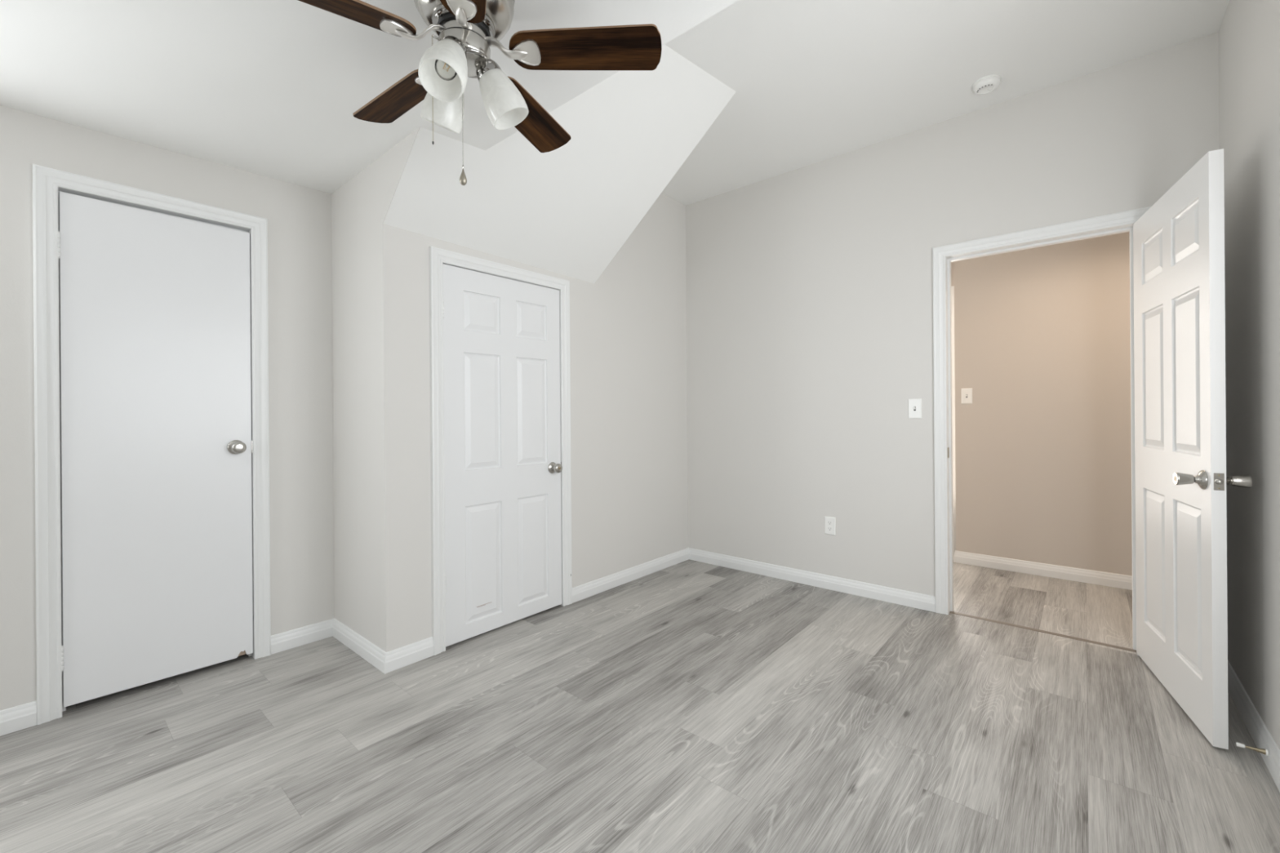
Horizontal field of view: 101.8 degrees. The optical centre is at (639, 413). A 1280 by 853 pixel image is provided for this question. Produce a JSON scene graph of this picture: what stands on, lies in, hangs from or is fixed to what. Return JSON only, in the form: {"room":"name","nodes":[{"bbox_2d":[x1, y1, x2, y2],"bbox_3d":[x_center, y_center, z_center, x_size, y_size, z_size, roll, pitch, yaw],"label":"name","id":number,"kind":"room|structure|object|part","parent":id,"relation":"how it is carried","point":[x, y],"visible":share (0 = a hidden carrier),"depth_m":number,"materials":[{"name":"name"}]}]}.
{"room":"empty bedroom","nodes":[
{"label":"empty bedroom","id":0,"kind":"room"},
{"bbox_2d":[0,105,334,711],"bbox_3d":[-2.866,-0.313,1.331,0.120,2.950,3.938,0,0,41],"label":"wall","id":1,"kind":"structure","parent":0,"point":[300,387],"depth_m":2.37,"materials":[{"name":"white paint"}]},
{"bbox_2d":[0,700,36,736],"bbox_3d":[-3.127,1.121,0.909,0.015,0.086,2.704,0,0,41],"label":"baseboard","id":2,"kind":"structure","parent":1,"relation":"attached to","point":[13,719],"depth_m":1.90,"materials":[{"name":"white paint"}]},
{"bbox_2d":[32,164,271,724],"bbox_3d":[-2.061,0.112,2.252,0.139,2.088,0.732,0,0,41],"label":"door frame","id":3,"kind":"structure","parent":1,"relation":"attached to","point":[47,182],"depth_m":1.98,"materials":[{"name":"white paint"}]},
{"bbox_2d":[57,191,253,707],"bbox_3d":[-2.016,0.137,2.204,0.102,1.984,0.616,0,0,41],"label":"door","id":4,"kind":"structure","parent":1,"relation":"in","point":[155,308],"depth_m":2.18,"materials":[{"name":"white paint"}]},
{"bbox_3d":[-1.842,0.154,2.381,0.066,0.067,0.067,0,0,41],"label":"knob","id":5,"kind":"part","parent":4,"relation":"part of","materials":[{"name":"silver metal"}]},
{"bbox_2d":[0,0,738,193],"bbox_3d":[-1.706,-1.482,0.452,4.298,0.831,4.124,0,0,41],"label":"ceiling","id":6,"kind":"structure","parent":0,"point":[274,89],"depth_m":1.73,"materials":[{"name":"white paint"}]},
{"bbox_2d":[298,0,662,185],"bbox_3d":[-0.498,-0.868,1.407,0.990,0.567,1.018,0,0,41],"label":"ceiling fan","id":7,"kind":"object","parent":6,"relation":"hanging from","point":[466,30],"visible":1,"depth_m":1.38,"materials":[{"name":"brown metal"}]},
{"bbox_3d":[-0.737,-0.967,1.207,0.406,0.006,0.128,0,15,-35],"label":"blade","id":8,"kind":"part","parent":7,"relation":"part of","materials":[{"name":"brown wood"}]},
{"bbox_3d":[-0.729,-0.967,1.589,0.406,0.006,0.128,0,14,37],"label":"blade","id":9,"kind":"part","parent":7,"relation":"part of","materials":[{"name":"brown wood"}]},
{"bbox_3d":[-0.574,-0.978,1.317,0.152,0.059,0.073,0,15,-35],"label":"blade arm","id":10,"kind":"part","parent":7,"relation":"part of","materials":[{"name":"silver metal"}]},
{"bbox_3d":[-0.574,-0.978,1.468,0.152,0.059,0.073,0,15,37],"label":"blade arm","id":11,"kind":"part","parent":7,"relation":"part of","materials":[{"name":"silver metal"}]},
{"bbox_3d":[-0.528,-0.828,1.325,0.002,0.274,0.003,0,0,41],"label":"chain","id":12,"kind":"part","parent":7,"relation":"part of","materials":[{"name":"silver metal"}]},
{"bbox_2d":[431,34,440,40],"bbox_3d":[-0.519,-0.964,1.336,0.006,0.006,0.030,0,0,42],"label":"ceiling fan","id":13,"kind":"object","parent":7,"relation":"attached to","point":[438,38],"depth_m":1.33,"materials":[{"name":"silver metal"}]},
{"bbox_3d":[-0.550,-0.864,1.456,0.132,0.149,0.110,0,0,41],"label":"lamp shade","id":14,"kind":"part","parent":7,"relation":"part of","materials":[{"name":"white glass"}]},
{"bbox_3d":[-0.483,-0.865,1.288,0.116,0.149,0.127,0,0,41],"label":"lamp shade","id":15,"kind":"part","parent":7,"relation":"part of","materials":[{"name":"white glass"}]},
{"bbox_3d":[-0.481,-0.883,1.303,0.056,0.093,0.066,0,0,41],"label":"bulb","id":16,"kind":"part","parent":7,"relation":"part of","materials":[{"name":"clear glass"}]},
{"bbox_3d":[-0.431,-0.980,1.270,0.073,0.059,0.152,15,-4,-16],"label":"blade arm","id":17,"kind":"part","parent":7,"relation":"part of","materials":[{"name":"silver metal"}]},
{"bbox_3d":[-0.454,-0.799,1.329,0.002,0.334,0.003,0,0,41],"label":"chain","id":18,"kind":"part","parent":7,"relation":"part of","materials":[{"name":"silver metal"}]},
{"bbox_3d":[-0.376,-0.969,1.081,0.128,0.006,0.406,15,-4,-16],"label":"blade","id":19,"kind":"part","parent":7,"relation":"part of","materials":[{"name":"brown wood"}]},
{"bbox_3d":[-0.432,-0.948,1.369,0.043,0.029,0.094,0,0,33],"label":"lamp arm","id":20,"kind":"part","parent":7,"relation":"part of","materials":[{"name":"silver metal"}]},
{"bbox_3d":[-0.371,-0.866,1.429,0.114,0.149,0.128,0,0,41],"label":"lamp shade","id":21,"kind":"part","parent":7,"relation":"part of","materials":[{"name":"white glass"}]},
{"bbox_3d":[-0.342,-0.980,1.392,0.152,0.059,0.073,0,-14,1],"label":"blade arm","id":22,"kind":"part","parent":7,"relation":"part of","materials":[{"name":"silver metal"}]},
{"bbox_3d":[-0.363,-0.970,1.699,0.128,0.006,0.406,-16,-5,19],"label":"blade","id":23,"kind":"part","parent":7,"relation":"part of","materials":[{"name":"brown wood"}]},
{"bbox_3d":[-0.145,-0.971,1.386,0.406,0.006,0.128,0,-14,1],"label":"blade","id":24,"kind":"part","parent":7,"relation":"part of","materials":[{"name":"brown wood"}]},
{"bbox_2d":[331,126,688,652],"bbox_3d":[-0.462,-0.332,3.260,1.024,2.950,2.321,0,0,41],"label":"wall","id":25,"kind":"structure","parent":0,"point":[628,327],"depth_m":2.65,"materials":[{"name":"white paint"}]},
{"bbox_2d":[271,617,433,674],"bbox_3d":[-1.371,1.107,2.505,0.773,0.086,0.265,0,0,17],"label":"baseboard","id":26,"kind":"structure","parent":25,"relation":"attached to","point":[385,662],"depth_m":2.49,"materials":[{"name":"white paint"}]},
{"bbox_2d":[429,245,572,655],"bbox_3d":[-0.744,0.173,2.835,0.119,1.944,0.875,0,0,41],"label":"door frame","id":27,"kind":"structure","parent":25,"relation":"attached to","point":[437,256],"depth_m":2.51,"materials":[{"name":"white paint"}]},
{"bbox_2d":[442,263,562,646],"bbox_3d":[-0.705,0.200,2.794,0.102,1.866,0.760,0,0,41],"label":"door","id":28,"kind":"structure","parent":25,"relation":"in","point":[503,468],"depth_m":2.77,"materials":[{"name":"white paint"}]},
{"bbox_3d":[-0.488,0.315,3.020,0.066,0.067,0.067,0,0,41],"label":"knob","id":29,"kind":"part","parent":28,"relation":"part of","materials":[{"name":"silver metal"}]},
{"bbox_2d":[382,44,735,283],"bbox_3d":[-0.322,-1.244,2.470,1.091,0.829,1.311,0,0,41],"label":"ceiling","id":30,"kind":"structure","parent":0,"point":[567,210],"depth_m":2.55,"materials":[{"name":"white paint"}]},
{"bbox_2d":[0,559,1279,852],"bbox_3d":[-0.138,1.141,1.712,5.466,0.001,8.050,0,0,41],"label":"floor","id":31,"kind":"structure","parent":0,"point":[688,706],"depth_m":1.80,"materials":[{"name":"grey laminate"}]},
{"bbox_2d":[949,611,1136,652],"bbox_3d":[2.050,1.121,2.700,0.766,0.004,0.028,0,0,41],"label":"threshold strip","id":32,"kind":"object","parent":31,"relation":"on","point":[952,612],"visible":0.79,"depth_m":2.66,"materials":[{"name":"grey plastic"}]},
{"bbox_2d":[662,0,1229,204],"bbox_3d":[0.333,-1.774,2.837,4.298,0.279,2.154,0,0,41],"label":"ceiling","id":33,"kind":"structure","parent":0,"point":[812,81],"depth_m":2.40,"materials":[{"name":"white paint"}]},
{"bbox_2d":[972,74,1001,94],"bbox_3d":[1.719,-1.626,2.578,0.122,0.038,0.122,0,0,41],"label":"smoke detector","id":34,"kind":"object","parent":33,"relation":"attached to","point":[988,83],"visible":1,"depth_m":2.55,"materials":[{"name":"white plastic"}]},
{"bbox_2d":[685,31,1219,596],"bbox_3d":[1.322,-0.346,3.339,5.130,2.950,0.120,0,0,41],"label":"wall","id":35,"kind":"structure","parent":0,"point":[810,287],"depth_m":3.19,"materials":[{"name":"white paint"}]},
{"bbox_2d":[572,547,935,612],"bbox_3d":[0.632,1.091,3.050,1.717,0.086,1.231,0,0,41],"label":"baseboard","id":36,"kind":"structure","parent":35,"relation":"attached to","point":[912,599],"depth_m":3.42,"materials":[{"name":"white paint"}]},
{"bbox_2d":[824,515,835,535],"bbox_3d":[1.224,0.721,3.347,0.070,0.115,0.007,0,0,41],"label":"wall outlet","id":37,"kind":"object","parent":35,"relation":"attached to","point":[829,522],"visible":1,"depth_m":3.34,"materials":[{"name":"white plastic"}]},
{"bbox_2d":[826,526,832,531],"bbox_3d":[1.222,0.741,3.346,0.033,0.028,0.002,0,0,41],"label":"socket","id":38,"kind":"object","parent":37,"relation":"attached to","point":[828,528],"depth_m":3.35,"materials":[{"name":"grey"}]},
{"bbox_2d":[826,520,832,524],"bbox_3d":[1.222,0.702,3.346,0.033,0.028,0.002,0,0,41],"label":"socket","id":39,"kind":"object","parent":37,"relation":"attached to","point":[828,522],"depth_m":3.35,"materials":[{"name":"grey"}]},
{"bbox_2d":[908,398,921,418],"bbox_3d":[1.594,-0.030,3.017,0.070,0.115,0.018,0,0,41],"label":"light switch","id":40,"kind":"object","parent":35,"relation":"attached to","point":[914,405],"visible":1,"depth_m":3.02,"materials":[{"name":"white plastic"}]},
{"bbox_2d":[932,206,1151,656],"bbox_3d":[2.055,0.089,2.715,0.893,2.070,0.158,0,0,41],"label":"door frame","id":41,"kind":"structure","parent":35,"relation":"attached to","point":[943,256],"depth_m":2.91,"materials":[{"name":"white paint"}]},
{"bbox_2d":[1133,148,1252,749],"bbox_3d":[2.122,0.116,2.068,0.185,1.991,0.807,0,0,30],"label":"door","id":42,"kind":"structure","parent":41,"relation":"attached to","point":[1181,480],"depth_m":1.92,"materials":[{"name":"white paint"}]},
{"bbox_3d":[1.906,0.227,1.803,0.072,0.067,0.067,0,0,30],"label":"knob","id":43,"kind":"part","parent":42,"relation":"part of","materials":[{"name":"silver metal"}]},
{"bbox_3d":[1.926,0.226,1.729,0.025,0.057,0.002,0,0,30],"label":"latch plate","id":44,"kind":"part","parent":42,"relation":"part of","materials":[{"name":"silver metal"}]},
{"bbox_3d":[1.999,0.226,1.749,0.072,0.067,0.067,0,0,30],"label":"knob","id":45,"kind":"part","parent":42,"relation":"part of","materials":[{"name":"silver metal"}]},
{"bbox_2d":[951,261,954,286],"bbox_3d":[1.988,-0.351,4.014,0.945,2.950,1.772,0,0,41],"label":"wall","id":46,"kind":"structure","parent":0,"point":[952,263],"depth_m":4.43,"materials":[{"name":"beige paint"}]},
{"bbox_2d":[954,231,1132,576],"bbox_3d":[2.928,-0.358,2.828,2.265,2.950,1.192,0,0,41],"label":"wall","id":47,"kind":"structure","parent":0,"point":[1042,334],"depth_m":3.57,"materials":[{"name":"beige paint"}]},
{"bbox_2d":[951,285,955,555],"bbox_3d":[2.296,0.071,4.104,0.359,2.100,0.040,0,0,41],"label":"door frame","id":48,"kind":"structure","parent":47,"relation":"in","point":[952,286],"depth_m":3.98,"materials":[{"name":"white paint"}]},
{"bbox_2d":[961,387,972,404],"bbox_3d":[2.431,-0.133,3.869,0.070,0.115,0.018,0,0,41],"label":"light switch","id":49,"kind":"object","parent":47,"relation":"attached to","point":[966,393],"visible":1,"depth_m":3.87,"materials":[{"name":"white plastic"}]},
{"bbox_2d":[953,551,1132,590],"bbox_3d":[3.232,1.071,3.273,2.160,0.086,0.135,0,0,41],"label":"baseboard","id":50,"kind":"structure","parent":47,"relation":"attached to","point":[1095,577],"depth_m":3.56,"materials":[{"name":"white paint"}]},
{"bbox_2d":[1218,0,1279,750],"bbox_3d":[0.551,-0.339,-0.134,0.120,2.950,6.158,0,0,41],"label":"wall","id":51,"kind":"structure","parent":0,"point":[1249,31],"depth_m":1.82,"materials":[{"name":"white paint"}]},
{"bbox_2d":[1235,742,1268,756],"bbox_3d":[1.961,1.072,1.666,0.066,0.021,0.021,0,0,41],"label":"door stop","id":52,"kind":"object","parent":51,"relation":"attached to","point":[1265,752],"visible":1,"depth_m":1.66,"materials":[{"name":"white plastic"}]},
{"bbox_2d":[1227,660,1279,791],"bbox_3d":[0.478,1.090,0.018,0.206,0.093,6.038,0,0,41],"label":"baseboard","id":53,"kind":"structure","parent":51,"relation":"attached to","point":[1257,729],"depth_m":1.78,"materials":[{"name":"white paint"}]}
]}

